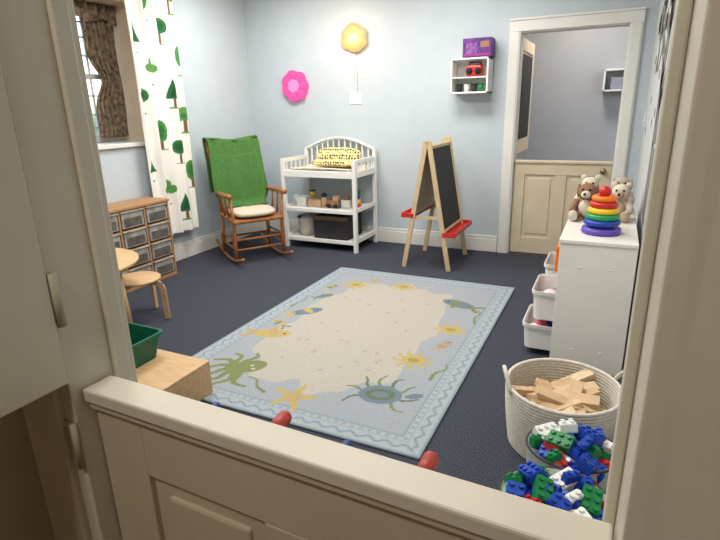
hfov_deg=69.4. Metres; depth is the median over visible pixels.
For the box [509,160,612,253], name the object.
door
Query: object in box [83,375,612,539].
door
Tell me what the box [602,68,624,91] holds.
shelf
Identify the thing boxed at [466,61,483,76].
radio
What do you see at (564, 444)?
bin
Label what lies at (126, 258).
table
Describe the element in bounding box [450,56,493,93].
cubby shelf
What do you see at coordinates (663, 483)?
door frame
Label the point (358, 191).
blocks
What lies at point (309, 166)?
changing pad
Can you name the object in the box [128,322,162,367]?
storage bin
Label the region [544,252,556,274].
storage bin
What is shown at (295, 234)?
table
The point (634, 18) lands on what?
door frame
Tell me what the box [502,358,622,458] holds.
basket
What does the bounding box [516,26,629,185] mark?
wall
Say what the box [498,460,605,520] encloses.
bin
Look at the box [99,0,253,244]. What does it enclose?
wall
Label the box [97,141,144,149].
window sill
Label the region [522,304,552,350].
storage bin
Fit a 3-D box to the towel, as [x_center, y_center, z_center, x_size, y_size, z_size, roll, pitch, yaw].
[-1.237,-1.022,5.344,0.591,0.679,0.477,-11,20,-29]
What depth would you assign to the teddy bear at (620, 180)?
3.39 m
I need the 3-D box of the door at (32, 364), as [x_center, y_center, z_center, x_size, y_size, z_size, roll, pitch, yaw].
[-0.692,-0.188,0.374,0.049,1.032,0.852,7,19,25]
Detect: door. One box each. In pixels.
[0,65,68,417]
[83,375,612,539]
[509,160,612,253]
[517,38,534,153]
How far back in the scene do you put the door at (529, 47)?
5.35 m
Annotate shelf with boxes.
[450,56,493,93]
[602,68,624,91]
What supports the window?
in the wall at (210, 34)
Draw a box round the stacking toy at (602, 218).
[581,186,621,236]
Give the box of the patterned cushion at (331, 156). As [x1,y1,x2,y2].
[311,147,360,166]
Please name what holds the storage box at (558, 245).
on the storage unit
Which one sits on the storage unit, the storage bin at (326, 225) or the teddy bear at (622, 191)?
the teddy bear at (622, 191)
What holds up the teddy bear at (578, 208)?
on the storage unit
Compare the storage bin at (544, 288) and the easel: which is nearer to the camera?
the storage bin at (544, 288)
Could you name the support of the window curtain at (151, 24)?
hanging from the curtain rod
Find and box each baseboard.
[174,222,261,260]
[261,219,496,251]
[624,314,629,361]
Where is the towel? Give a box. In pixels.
[202,135,268,206]
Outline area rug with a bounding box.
[191,267,514,459]
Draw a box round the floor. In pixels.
[127,231,623,489]
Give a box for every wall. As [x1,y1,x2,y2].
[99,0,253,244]
[243,0,659,251]
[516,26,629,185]
[630,0,675,319]
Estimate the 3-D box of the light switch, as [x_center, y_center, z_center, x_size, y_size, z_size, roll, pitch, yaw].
[-0.049,-1.822,5.514,0.140,0.120,0.014,7,19,25]
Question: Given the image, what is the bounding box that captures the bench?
[136,349,212,400]
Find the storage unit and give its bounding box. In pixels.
[549,204,638,375]
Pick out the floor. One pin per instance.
(211, 296)
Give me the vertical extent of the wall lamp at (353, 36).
0.695 m
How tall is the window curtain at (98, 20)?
1.103 m
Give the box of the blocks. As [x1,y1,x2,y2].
[357,190,360,207]
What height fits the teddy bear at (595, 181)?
0.233 m
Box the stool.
[122,271,170,318]
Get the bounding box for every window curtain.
[73,0,128,137]
[124,0,198,235]
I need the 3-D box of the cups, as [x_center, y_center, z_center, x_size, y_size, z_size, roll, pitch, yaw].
[1.034,-1.712,4.889,0.256,0.070,0.056,7,19,25]
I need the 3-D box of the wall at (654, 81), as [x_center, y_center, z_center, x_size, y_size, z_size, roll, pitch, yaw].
[1.504,-0.748,2.410,0.156,2.813,4.610,7,19,25]
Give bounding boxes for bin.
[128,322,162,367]
[313,212,361,240]
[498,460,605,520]
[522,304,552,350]
[525,418,612,491]
[532,274,556,320]
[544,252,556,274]
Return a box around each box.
[463,37,494,57]
[554,243,559,271]
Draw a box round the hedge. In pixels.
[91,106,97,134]
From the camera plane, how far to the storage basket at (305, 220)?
5.71 m
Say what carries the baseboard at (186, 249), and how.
attached to the wall at (210, 34)
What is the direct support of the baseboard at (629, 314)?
attached to the wall at (654, 81)
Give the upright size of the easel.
1.157 m
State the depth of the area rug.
3.16 m
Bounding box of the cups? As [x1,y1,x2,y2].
[457,83,483,91]
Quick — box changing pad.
[289,164,366,171]
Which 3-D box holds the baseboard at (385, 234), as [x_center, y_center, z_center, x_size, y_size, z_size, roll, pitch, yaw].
[0.075,-0.420,5.908,2.920,0.165,0.018,7,19,25]
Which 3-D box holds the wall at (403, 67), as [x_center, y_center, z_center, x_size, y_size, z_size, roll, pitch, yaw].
[0.493,-1.646,5.379,4.650,2.800,0.120,7,19,25]
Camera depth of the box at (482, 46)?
4.69 m
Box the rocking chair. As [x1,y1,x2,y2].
[205,141,293,262]
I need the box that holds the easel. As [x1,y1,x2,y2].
[401,137,471,271]
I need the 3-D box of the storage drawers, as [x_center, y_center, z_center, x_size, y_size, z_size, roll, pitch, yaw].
[-2.084,-0.169,4.367,0.322,0.710,1.100,7,19,25]
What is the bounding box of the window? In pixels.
[76,0,144,142]
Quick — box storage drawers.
[108,197,177,293]
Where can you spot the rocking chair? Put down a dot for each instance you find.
(230, 217)
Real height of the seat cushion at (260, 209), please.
0.077 m
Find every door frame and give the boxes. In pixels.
[0,0,719,539]
[497,7,645,252]
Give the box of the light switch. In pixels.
[349,92,361,103]
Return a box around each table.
[115,248,138,322]
[280,136,377,253]
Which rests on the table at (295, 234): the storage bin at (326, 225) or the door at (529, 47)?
the storage bin at (326, 225)
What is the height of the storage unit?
0.750 m
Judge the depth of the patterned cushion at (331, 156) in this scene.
5.53 m
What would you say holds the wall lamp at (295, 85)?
attached to the wall at (403, 67)
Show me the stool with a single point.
(140, 278)
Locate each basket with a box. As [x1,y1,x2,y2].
[297,213,318,235]
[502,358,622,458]
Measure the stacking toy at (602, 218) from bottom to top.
0.260 m
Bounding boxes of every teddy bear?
[568,183,598,220]
[574,174,601,198]
[611,181,633,222]
[612,177,634,203]
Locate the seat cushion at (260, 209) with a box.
[228,204,274,217]
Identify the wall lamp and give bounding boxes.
[282,70,308,100]
[341,23,366,94]
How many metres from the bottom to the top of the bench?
0.186 m

